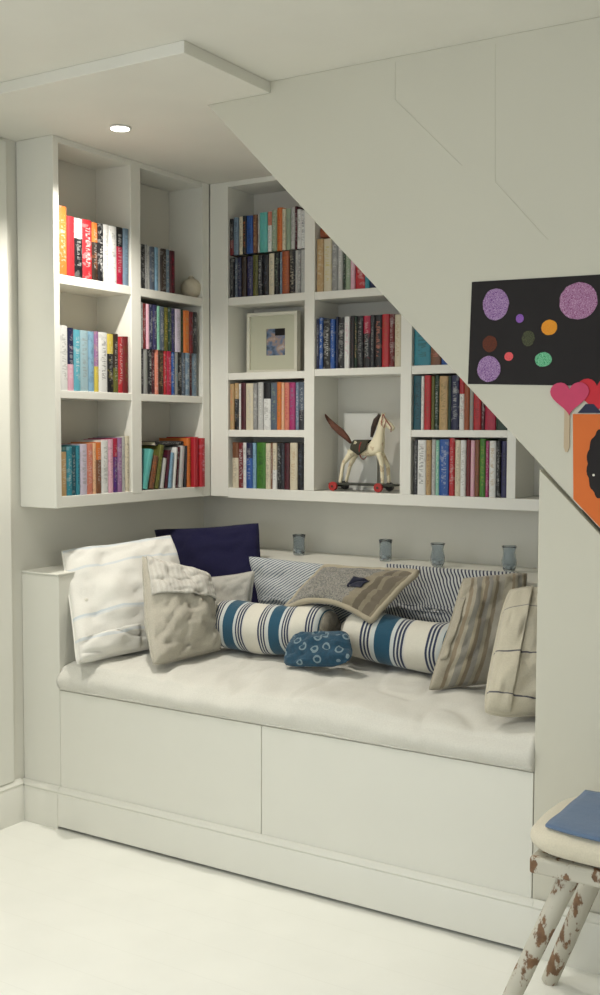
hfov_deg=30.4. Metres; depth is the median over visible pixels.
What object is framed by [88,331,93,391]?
book
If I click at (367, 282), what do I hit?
book
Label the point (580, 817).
folded cloth
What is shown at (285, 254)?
book
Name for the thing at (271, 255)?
book
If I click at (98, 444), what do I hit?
book
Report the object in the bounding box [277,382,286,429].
book
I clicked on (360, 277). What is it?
book
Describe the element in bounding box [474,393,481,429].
book
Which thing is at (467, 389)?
book
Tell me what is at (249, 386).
book
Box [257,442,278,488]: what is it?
book
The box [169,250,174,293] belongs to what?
book
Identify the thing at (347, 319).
book
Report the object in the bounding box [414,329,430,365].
book
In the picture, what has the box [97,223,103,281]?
book
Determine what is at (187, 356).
book
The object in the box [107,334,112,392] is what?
book
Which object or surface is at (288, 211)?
book
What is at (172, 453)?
book
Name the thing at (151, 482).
book
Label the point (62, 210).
book
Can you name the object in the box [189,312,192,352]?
book
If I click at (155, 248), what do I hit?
book
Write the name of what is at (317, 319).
book
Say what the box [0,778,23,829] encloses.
baseboard
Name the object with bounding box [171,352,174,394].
book
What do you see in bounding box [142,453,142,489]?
book
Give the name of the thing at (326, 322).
book
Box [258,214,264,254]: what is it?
book
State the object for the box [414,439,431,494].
book
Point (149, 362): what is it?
book
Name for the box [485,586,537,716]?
throw pillow
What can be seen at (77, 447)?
book
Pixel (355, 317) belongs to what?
book
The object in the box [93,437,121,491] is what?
book
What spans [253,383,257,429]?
book
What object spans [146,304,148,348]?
book
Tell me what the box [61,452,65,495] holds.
book
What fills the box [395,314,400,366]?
book
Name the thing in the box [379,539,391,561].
glass votive
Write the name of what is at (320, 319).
book
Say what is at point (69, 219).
book
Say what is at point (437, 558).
glass votive
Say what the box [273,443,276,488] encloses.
book
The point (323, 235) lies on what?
book
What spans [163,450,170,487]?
book
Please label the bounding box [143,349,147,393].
book
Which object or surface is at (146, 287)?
book
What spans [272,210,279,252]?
book
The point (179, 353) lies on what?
book
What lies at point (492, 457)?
book
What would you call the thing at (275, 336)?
photo
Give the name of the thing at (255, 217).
book
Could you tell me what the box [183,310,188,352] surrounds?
book
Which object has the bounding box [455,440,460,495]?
book
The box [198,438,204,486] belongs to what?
book
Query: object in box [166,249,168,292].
book
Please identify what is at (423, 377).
book
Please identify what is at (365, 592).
throw pillow
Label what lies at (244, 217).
book
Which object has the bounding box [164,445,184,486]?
book
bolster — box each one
[215,600,340,654]
[341,613,449,673]
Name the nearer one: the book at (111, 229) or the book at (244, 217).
the book at (111, 229)
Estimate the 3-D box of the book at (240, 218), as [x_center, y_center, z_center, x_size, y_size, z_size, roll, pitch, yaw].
[-0.197,-1.013,4.302,0.018,0.144,0.122,2,4,32]
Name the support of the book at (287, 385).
on the bookcase at (333, 393)
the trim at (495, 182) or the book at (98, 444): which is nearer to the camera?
the trim at (495, 182)
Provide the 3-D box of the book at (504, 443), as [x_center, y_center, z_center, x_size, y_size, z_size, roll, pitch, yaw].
[0.721,-0.098,3.781,0.020,0.192,0.122,2,4,32]
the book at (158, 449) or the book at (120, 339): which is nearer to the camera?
the book at (120, 339)
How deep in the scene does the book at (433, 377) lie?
3.86 m
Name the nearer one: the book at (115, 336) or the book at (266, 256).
the book at (115, 336)
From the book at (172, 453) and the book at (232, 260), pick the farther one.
the book at (232, 260)
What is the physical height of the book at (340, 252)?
0.203 m
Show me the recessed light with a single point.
(118, 127)
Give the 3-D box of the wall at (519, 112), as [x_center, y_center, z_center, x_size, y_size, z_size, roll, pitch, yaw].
[1.217,0.036,2.413,3.500,2.334,0.040,2,4,32]
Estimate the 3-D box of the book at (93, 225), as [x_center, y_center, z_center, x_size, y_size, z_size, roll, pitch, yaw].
[-0.752,-0.846,3.813,0.122,0.196,0.027,2,4,32]
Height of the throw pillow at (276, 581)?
0.280 m
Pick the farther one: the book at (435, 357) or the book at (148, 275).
the book at (148, 275)
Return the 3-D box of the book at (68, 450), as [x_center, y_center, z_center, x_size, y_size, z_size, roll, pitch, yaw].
[-0.826,-0.091,3.748,0.122,0.165,0.026,2,4,32]
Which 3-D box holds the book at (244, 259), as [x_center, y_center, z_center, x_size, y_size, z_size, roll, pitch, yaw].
[-0.186,-0.853,4.298,0.022,0.152,0.122,2,4,32]
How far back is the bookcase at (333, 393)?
4.17 m
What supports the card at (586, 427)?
attached to the wall at (519, 112)
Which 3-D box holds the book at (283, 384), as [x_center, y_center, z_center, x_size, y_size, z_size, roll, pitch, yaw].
[-0.035,-0.349,4.236,0.012,0.179,0.120,2,4,32]
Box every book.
[59,206,66,274]
[60,325,67,390]
[61,443,92,493]
[61,444,86,494]
[61,445,79,494]
[61,446,71,495]
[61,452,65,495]
[66,216,73,276]
[67,328,73,390]
[71,442,100,493]
[72,447,75,494]
[73,329,79,390]
[74,218,82,277]
[76,440,107,492]
[79,443,95,493]
[80,330,87,390]
[82,219,91,279]
[84,439,112,492]
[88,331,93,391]
[88,438,117,491]
[91,222,97,280]
[92,331,98,391]
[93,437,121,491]
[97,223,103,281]
[97,436,124,491]
[98,332,106,391]
[103,224,108,282]
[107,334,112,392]
[108,226,116,283]
[113,334,117,392]
[116,227,122,284]
[118,337,122,392]
[120,336,127,392]
[122,228,128,285]
[125,436,128,491]
[141,244,144,288]
[141,302,142,348]
[141,349,143,393]
[142,441,183,444]
[142,445,163,488]
[142,449,153,489]
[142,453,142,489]
[143,303,145,348]
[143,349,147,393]
[145,245,147,288]
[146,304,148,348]
[147,246,149,288]
[147,304,152,349]
[147,350,151,393]
[147,455,158,488]
[149,246,154,289]
[151,350,153,393]
[152,305,156,349]
[154,247,157,290]
[154,350,157,393]
[157,306,159,349]
[157,351,162,394]
[158,248,159,290]
[158,306,163,350]
[159,438,190,486]
[159,458,166,488]
[160,248,165,291]
[163,351,166,394]
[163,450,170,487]
[164,307,167,350]
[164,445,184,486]
[164,447,177,487]
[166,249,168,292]
[166,351,170,394]
[166,437,197,486]
[167,307,171,350]
[167,452,173,487]
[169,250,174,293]
[171,308,174,351]
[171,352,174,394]
[175,309,180,351]
[175,352,177,394]
[175,447,179,487]
[178,352,181,395]
[181,309,182,352]
[182,353,184,395]
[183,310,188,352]
[183,446,186,486]
[185,353,189,395]
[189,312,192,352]
[189,353,191,395]
[192,353,196,395]
[193,312,196,353]
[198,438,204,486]
[230,219,238,256]
[230,258,234,297]
[230,384,234,429]
[233,442,244,487]
[234,217,245,256]
[235,259,237,296]
[235,383,240,429]
[238,257,241,296]
[239,217,247,256]
[239,384,240,429]
[239,442,247,487]
[241,383,245,429]
[242,257,246,296]
[243,216,252,255]
[243,442,251,487]
[246,383,252,429]
[246,442,256,487]
[247,215,257,254]
[247,256,252,296]
[253,214,263,254]
[253,255,257,295]
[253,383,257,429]
[253,443,256,487]
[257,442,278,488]
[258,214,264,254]
[258,255,262,295]
[258,382,265,429]
[260,212,269,253]
[263,254,268,294]
[264,383,270,429]
[266,443,270,488]
[268,212,275,252]
[269,253,273,294]
[271,383,276,429]
[271,442,288,488]
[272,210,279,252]
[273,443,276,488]
[274,253,279,294]
[277,207,285,251]
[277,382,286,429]
[277,443,280,488]
[280,252,281,293]
[281,383,284,429]
[281,443,284,489]
[282,209,287,250]
[282,251,289,293]
[285,382,289,429]
[285,443,289,489]
[286,208,290,250]
[289,250,295,292]
[289,382,295,429]
[290,443,297,489]
[291,207,295,249]
[295,206,303,249]
[295,250,297,292]
[296,382,298,429]
[297,209,302,249]
[298,250,300,292]
[298,443,303,489]
[299,382,303,429]
[301,210,304,248]
[301,249,304,292]
[317,239,323,291]
[317,319,318,368]
[319,318,328,368]
[320,228,329,238]
[323,319,330,368]
[324,238,331,290]
[330,319,335,368]
[332,240,337,290]
[336,317,338,368]
[338,247,342,289]
[338,317,344,367]
[343,252,345,289]
[344,317,349,367]
[346,255,350,289]
[350,316,356,367]
[351,261,355,288]
[355,317,356,367]
[356,266,364,288]
[357,316,363,367]
[363,316,370,367]
[365,276,369,287]
[370,315,374,366]
[375,315,381,366]
[382,314,389,366]
[389,314,396,366]
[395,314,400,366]
[413,376,421,429]
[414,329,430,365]
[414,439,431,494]
[417,440,426,494]
[421,376,424,429]
[424,375,432,429]
[426,440,431,494]
[431,347,441,364]
[431,376,434,429]
[431,439,439,494]
[435,375,439,429]
[436,440,439,494]
[439,376,448,429]
[439,439,449,495]
[448,376,451,429]
[449,438,468,495]
[451,375,459,429]
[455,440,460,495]
[459,378,464,429]
[460,440,466,495]
[464,383,469,429]
[466,440,470,495]
[470,389,473,429]
[470,440,474,496]
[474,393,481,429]
[475,440,479,496]
[479,438,498,496]
[481,402,484,429]
[485,405,495,429]
[485,441,489,496]
[489,441,495,496]
[496,417,506,429]
[496,441,501,497]
[501,441,506,497]
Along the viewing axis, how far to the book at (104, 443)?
3.86 m
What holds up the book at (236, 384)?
on the bookcase at (333, 393)
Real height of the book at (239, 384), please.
0.178 m
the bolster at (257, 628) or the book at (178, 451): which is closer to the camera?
the bolster at (257, 628)
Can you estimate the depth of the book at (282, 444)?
4.20 m
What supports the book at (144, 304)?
on the book at (145, 371)
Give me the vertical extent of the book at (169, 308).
0.163 m
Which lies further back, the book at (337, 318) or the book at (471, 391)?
the book at (337, 318)
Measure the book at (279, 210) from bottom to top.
0.160 m
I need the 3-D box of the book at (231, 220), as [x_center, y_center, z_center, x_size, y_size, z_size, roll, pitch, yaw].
[-0.234,-1.012,4.323,0.018,0.139,0.122,2,4,32]
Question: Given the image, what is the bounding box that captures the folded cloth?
[545,790,599,841]
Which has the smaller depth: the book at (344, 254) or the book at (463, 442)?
the book at (463, 442)
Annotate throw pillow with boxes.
[61,535,179,663]
[142,556,220,664]
[155,523,260,602]
[211,571,254,605]
[249,556,351,630]
[284,564,419,623]
[385,564,518,621]
[429,573,526,689]
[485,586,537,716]
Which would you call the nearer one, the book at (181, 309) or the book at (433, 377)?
the book at (433, 377)
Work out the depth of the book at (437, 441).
3.86 m
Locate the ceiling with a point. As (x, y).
(272, 40)
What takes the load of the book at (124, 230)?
on the bookcase at (159, 208)
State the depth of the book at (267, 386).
4.22 m
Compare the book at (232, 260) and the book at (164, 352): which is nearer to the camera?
the book at (164, 352)
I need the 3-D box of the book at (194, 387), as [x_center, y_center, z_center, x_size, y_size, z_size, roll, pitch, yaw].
[-0.459,-0.478,4.312,0.122,0.164,0.030,2,4,32]
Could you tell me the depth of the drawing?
2.75 m
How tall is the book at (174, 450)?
0.156 m
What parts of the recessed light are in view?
bulb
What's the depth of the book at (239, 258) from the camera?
4.26 m
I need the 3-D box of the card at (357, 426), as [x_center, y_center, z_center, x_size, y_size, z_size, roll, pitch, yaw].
[0.229,-0.175,4.188,0.147,0.292,0.004,2,4,32]
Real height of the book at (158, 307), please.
0.162 m
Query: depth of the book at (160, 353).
4.10 m
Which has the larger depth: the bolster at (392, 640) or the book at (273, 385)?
the book at (273, 385)
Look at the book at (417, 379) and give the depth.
3.89 m
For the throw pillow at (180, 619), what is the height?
0.337 m
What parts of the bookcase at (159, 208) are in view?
panel, shelf, shelf, panel, shelf, shelf, panel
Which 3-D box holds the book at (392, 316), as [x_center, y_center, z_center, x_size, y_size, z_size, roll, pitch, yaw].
[0.357,-0.562,3.978,0.019,0.187,0.122,2,4,32]
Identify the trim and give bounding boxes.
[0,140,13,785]
[395,100,461,165]
[495,182,547,239]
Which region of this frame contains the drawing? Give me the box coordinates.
[468,274,599,385]
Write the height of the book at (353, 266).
0.204 m
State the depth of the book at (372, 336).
3.97 m
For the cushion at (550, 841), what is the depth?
2.37 m
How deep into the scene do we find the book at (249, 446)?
4.28 m
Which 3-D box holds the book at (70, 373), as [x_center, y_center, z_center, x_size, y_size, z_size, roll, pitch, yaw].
[-0.819,-0.466,3.731,0.122,0.210,0.029,2,4,32]
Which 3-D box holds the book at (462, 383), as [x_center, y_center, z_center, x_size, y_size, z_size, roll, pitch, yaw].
[0.589,-0.330,3.850,0.019,0.188,0.122,2,4,32]
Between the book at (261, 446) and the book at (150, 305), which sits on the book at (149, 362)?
the book at (150, 305)
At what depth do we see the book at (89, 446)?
3.80 m
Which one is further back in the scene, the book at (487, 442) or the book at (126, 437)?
the book at (126, 437)
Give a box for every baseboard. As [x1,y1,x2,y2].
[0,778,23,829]
[532,899,599,974]
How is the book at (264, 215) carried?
on the book at (266, 256)
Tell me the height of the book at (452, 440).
0.201 m
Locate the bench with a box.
[21,548,537,948]
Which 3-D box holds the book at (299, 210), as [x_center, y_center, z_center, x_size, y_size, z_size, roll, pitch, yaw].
[0.028,-1.004,4.161,0.018,0.146,0.122,2,4,32]
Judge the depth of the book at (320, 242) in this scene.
4.07 m
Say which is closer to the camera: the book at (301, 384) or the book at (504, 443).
the book at (504, 443)
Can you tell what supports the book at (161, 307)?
on the book at (160, 353)
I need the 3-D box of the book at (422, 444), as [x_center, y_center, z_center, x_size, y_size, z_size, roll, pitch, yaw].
[0.460,-0.109,3.938,0.033,0.193,0.122,2,4,32]
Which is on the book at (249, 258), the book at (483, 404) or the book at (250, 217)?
the book at (250, 217)
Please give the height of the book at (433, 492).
0.195 m
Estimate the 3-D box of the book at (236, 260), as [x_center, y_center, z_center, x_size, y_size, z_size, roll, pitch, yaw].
[-0.216,-0.854,4.324,0.016,0.149,0.121,2,4,32]
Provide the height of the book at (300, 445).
0.177 m
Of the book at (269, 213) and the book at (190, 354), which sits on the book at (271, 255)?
the book at (269, 213)
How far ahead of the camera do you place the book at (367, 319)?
3.98 m
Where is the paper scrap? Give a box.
[578,404,599,412]
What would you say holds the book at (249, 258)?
on the bookcase at (333, 393)
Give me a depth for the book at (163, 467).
4.14 m
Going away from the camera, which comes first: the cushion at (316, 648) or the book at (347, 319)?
the cushion at (316, 648)
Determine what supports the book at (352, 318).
on the bookcase at (333, 393)
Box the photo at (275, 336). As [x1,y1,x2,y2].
[267,328,284,355]
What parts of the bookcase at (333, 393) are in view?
panel, panel, shelf, shelf, shelf, shelf, shelf, shelf, shelf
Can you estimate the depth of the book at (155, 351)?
4.08 m
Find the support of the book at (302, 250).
on the bookcase at (333, 393)
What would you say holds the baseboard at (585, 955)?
attached to the wall at (519, 112)
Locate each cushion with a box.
[56,646,534,771]
[284,631,351,666]
[530,796,599,867]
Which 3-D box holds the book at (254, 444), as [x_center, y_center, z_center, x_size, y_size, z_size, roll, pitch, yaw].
[-0.147,-0.126,4.319,0.016,0.177,0.121,2,4,32]
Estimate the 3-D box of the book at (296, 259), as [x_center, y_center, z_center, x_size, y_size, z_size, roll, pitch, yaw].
[0.018,-0.848,4.175,0.012,0.158,0.120,2,4,32]
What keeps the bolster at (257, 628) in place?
on the seat cushion at (358, 699)
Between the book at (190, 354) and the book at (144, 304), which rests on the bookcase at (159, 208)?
the book at (190, 354)
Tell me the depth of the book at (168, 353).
4.14 m
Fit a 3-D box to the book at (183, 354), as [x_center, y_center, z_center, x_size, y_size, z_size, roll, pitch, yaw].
[-0.495,-0.474,4.254,0.122,0.163,0.021,2,4,32]
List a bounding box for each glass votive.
[292,534,305,554]
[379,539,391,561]
[430,542,444,566]
[501,545,516,571]
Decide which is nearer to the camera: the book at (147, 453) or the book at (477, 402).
the book at (477, 402)
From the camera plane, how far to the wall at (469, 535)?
4.18 m
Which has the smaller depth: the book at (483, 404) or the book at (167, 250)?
the book at (483, 404)
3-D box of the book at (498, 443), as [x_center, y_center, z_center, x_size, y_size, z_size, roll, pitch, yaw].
[0.703,-0.099,3.788,0.017,0.193,0.121,2,4,32]
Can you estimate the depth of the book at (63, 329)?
3.67 m
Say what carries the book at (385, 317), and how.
on the bookcase at (333, 393)
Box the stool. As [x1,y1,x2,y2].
[502,849,599,994]
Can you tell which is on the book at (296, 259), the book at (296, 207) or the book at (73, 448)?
the book at (296, 207)
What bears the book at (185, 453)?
on the bookcase at (159, 208)
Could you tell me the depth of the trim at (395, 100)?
2.88 m
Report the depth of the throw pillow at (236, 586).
3.89 m
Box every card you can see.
[343,413,377,489]
[573,414,599,526]
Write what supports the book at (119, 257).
on the bookcase at (159, 208)
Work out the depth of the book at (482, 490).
3.77 m
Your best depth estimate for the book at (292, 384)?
4.16 m
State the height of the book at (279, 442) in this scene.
0.178 m
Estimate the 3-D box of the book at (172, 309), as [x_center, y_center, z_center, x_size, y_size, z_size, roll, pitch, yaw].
[-0.527,-0.634,4.188,0.122,0.161,0.020,2,4,32]
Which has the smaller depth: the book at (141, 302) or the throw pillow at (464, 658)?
the throw pillow at (464, 658)
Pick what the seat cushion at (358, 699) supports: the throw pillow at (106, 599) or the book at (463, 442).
the throw pillow at (106, 599)
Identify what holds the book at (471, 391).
on the bookcase at (333, 393)
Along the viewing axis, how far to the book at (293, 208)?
4.12 m
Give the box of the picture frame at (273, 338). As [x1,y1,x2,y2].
[247,310,300,372]
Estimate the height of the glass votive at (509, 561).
0.089 m
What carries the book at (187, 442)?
on the bookcase at (159, 208)
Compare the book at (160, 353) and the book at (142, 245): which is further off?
the book at (160, 353)
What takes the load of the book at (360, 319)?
on the bookcase at (333, 393)
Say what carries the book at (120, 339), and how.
on the bookcase at (159, 208)
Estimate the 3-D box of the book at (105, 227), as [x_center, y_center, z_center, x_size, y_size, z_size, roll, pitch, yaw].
[-0.724,-0.850,3.863,0.122,0.198,0.030,2,4,32]
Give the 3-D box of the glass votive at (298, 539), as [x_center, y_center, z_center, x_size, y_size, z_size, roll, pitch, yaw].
[-0.004,0.182,4.249,0.051,0.079,0.051,2,4,32]
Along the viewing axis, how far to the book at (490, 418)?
3.74 m
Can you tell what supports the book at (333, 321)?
on the bookcase at (333, 393)
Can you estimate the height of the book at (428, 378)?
0.190 m
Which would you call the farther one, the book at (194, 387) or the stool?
the book at (194, 387)
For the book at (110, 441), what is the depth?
3.88 m
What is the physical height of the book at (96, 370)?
0.207 m
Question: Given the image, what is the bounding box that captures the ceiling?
[0,0,599,196]
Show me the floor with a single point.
(81, 913)
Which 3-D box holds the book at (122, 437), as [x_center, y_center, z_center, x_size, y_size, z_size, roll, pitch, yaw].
[-0.682,-0.122,3.981,0.122,0.198,0.018,2,4,32]
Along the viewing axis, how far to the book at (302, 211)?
4.10 m
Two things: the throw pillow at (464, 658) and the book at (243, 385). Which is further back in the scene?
the book at (243, 385)
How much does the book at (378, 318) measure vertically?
0.187 m
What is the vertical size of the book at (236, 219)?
0.143 m
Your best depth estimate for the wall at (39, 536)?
3.81 m
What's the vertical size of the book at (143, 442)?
0.015 m
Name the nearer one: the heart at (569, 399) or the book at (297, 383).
the heart at (569, 399)
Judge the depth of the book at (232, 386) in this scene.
4.31 m
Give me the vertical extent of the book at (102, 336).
0.206 m
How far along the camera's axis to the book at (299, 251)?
4.11 m
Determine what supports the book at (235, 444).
on the bookcase at (333, 393)
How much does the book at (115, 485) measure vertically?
0.191 m
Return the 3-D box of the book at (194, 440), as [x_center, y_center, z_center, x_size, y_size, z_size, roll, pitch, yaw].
[-0.460,-0.141,4.328,0.142,0.194,0.025,2,4,32]
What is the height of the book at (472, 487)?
0.193 m
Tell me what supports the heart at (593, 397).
attached to the wall at (519, 112)
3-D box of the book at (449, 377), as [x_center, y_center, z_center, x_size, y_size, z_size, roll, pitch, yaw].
[0.550,-0.331,3.875,0.013,0.186,0.120,2,4,32]
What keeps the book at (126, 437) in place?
on the bookcase at (159, 208)
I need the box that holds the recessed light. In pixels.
[109,124,131,131]
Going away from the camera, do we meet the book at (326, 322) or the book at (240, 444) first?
the book at (326, 322)
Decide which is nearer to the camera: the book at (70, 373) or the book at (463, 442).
the book at (70, 373)
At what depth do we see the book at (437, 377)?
3.85 m
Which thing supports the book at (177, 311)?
on the book at (176, 353)
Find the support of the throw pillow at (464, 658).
on the seat cushion at (358, 699)
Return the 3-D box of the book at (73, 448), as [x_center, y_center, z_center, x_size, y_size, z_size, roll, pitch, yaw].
[-0.816,-0.092,3.768,0.121,0.165,0.017,2,4,32]
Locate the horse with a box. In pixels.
[325,413,399,491]
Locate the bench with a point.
(440, 841)
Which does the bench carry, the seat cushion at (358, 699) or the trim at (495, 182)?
the seat cushion at (358, 699)
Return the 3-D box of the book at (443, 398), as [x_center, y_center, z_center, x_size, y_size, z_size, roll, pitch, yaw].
[0.530,-0.332,3.887,0.033,0.187,0.122,2,4,32]
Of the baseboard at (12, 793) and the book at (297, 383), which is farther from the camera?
the book at (297, 383)
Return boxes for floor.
[0,820,599,994]
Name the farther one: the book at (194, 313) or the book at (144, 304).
the book at (194, 313)
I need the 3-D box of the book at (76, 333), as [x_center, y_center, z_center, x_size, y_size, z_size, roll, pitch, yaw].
[-0.802,-0.466,3.756,0.122,0.206,0.031,2,4,32]
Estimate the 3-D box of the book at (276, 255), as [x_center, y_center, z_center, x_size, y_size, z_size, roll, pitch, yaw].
[-0.058,-0.850,4.219,0.022,0.155,0.122,2,4,32]
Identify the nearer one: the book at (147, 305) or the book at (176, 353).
the book at (147, 305)
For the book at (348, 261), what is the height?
0.204 m
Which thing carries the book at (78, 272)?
on the bookcase at (159, 208)
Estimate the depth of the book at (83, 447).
3.77 m
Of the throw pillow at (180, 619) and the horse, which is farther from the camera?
the horse
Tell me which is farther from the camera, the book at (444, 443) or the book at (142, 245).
the book at (142, 245)
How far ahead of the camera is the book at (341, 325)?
4.04 m
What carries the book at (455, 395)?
on the bookcase at (333, 393)
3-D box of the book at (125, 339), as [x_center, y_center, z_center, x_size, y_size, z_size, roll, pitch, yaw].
[-0.670,-0.476,3.968,0.122,0.201,0.026,2,4,32]
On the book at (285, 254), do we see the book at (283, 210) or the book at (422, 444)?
the book at (283, 210)
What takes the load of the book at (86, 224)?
on the bookcase at (159, 208)
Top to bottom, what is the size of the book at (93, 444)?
0.176 m
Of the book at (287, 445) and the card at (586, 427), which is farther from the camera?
the book at (287, 445)
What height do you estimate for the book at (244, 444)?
0.177 m
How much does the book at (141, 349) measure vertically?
0.163 m
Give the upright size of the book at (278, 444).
0.177 m
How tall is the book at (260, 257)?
0.153 m
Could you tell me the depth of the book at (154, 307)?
4.06 m
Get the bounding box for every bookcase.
[16,135,209,508]
[210,176,581,510]
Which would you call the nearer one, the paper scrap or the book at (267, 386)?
the paper scrap
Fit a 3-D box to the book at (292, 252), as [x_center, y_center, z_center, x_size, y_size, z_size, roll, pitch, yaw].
[0.001,-0.849,4.185,0.027,0.159,0.122,2,4,32]
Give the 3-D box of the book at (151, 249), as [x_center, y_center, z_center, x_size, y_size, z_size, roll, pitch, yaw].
[-0.590,-0.842,4.074,0.122,0.157,0.026,2,4,32]
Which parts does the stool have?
leg, seat, leg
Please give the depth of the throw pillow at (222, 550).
4.12 m
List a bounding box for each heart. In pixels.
[550,382,588,451]
[580,379,599,413]
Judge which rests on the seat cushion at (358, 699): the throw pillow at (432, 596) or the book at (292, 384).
the throw pillow at (432, 596)
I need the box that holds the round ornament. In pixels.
[181,276,200,296]
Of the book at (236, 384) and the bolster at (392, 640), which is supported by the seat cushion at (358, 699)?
the bolster at (392, 640)
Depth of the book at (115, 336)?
3.89 m
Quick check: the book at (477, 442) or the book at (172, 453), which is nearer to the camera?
the book at (477, 442)
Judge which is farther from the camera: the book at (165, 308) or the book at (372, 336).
the book at (165, 308)
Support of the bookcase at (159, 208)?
attached to the wall at (39, 536)
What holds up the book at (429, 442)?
on the bookcase at (333, 393)
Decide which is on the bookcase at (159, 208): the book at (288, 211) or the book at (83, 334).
the book at (83, 334)
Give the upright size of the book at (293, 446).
0.178 m
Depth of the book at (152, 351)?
4.07 m
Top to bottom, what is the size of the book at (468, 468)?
0.195 m
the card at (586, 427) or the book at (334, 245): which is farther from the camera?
the book at (334, 245)
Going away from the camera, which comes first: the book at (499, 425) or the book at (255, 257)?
the book at (499, 425)
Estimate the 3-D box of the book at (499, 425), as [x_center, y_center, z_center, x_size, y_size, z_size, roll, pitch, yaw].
[0.711,-0.320,3.770,0.040,0.178,0.122,2,4,32]
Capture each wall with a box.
[0,137,203,779]
[204,197,538,567]
[208,17,599,913]
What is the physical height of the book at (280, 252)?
0.158 m
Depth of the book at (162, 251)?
4.09 m
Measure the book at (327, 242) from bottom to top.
0.191 m
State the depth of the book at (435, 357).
3.84 m
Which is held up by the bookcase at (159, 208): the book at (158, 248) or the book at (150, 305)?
the book at (158, 248)
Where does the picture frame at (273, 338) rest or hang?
on the bookcase at (333, 393)
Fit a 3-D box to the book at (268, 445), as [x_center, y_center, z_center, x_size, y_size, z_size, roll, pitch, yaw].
[-0.092,-0.124,4.286,0.022,0.176,0.122,2,4,32]
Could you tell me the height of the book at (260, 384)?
0.182 m
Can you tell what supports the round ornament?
on the bookcase at (159, 208)

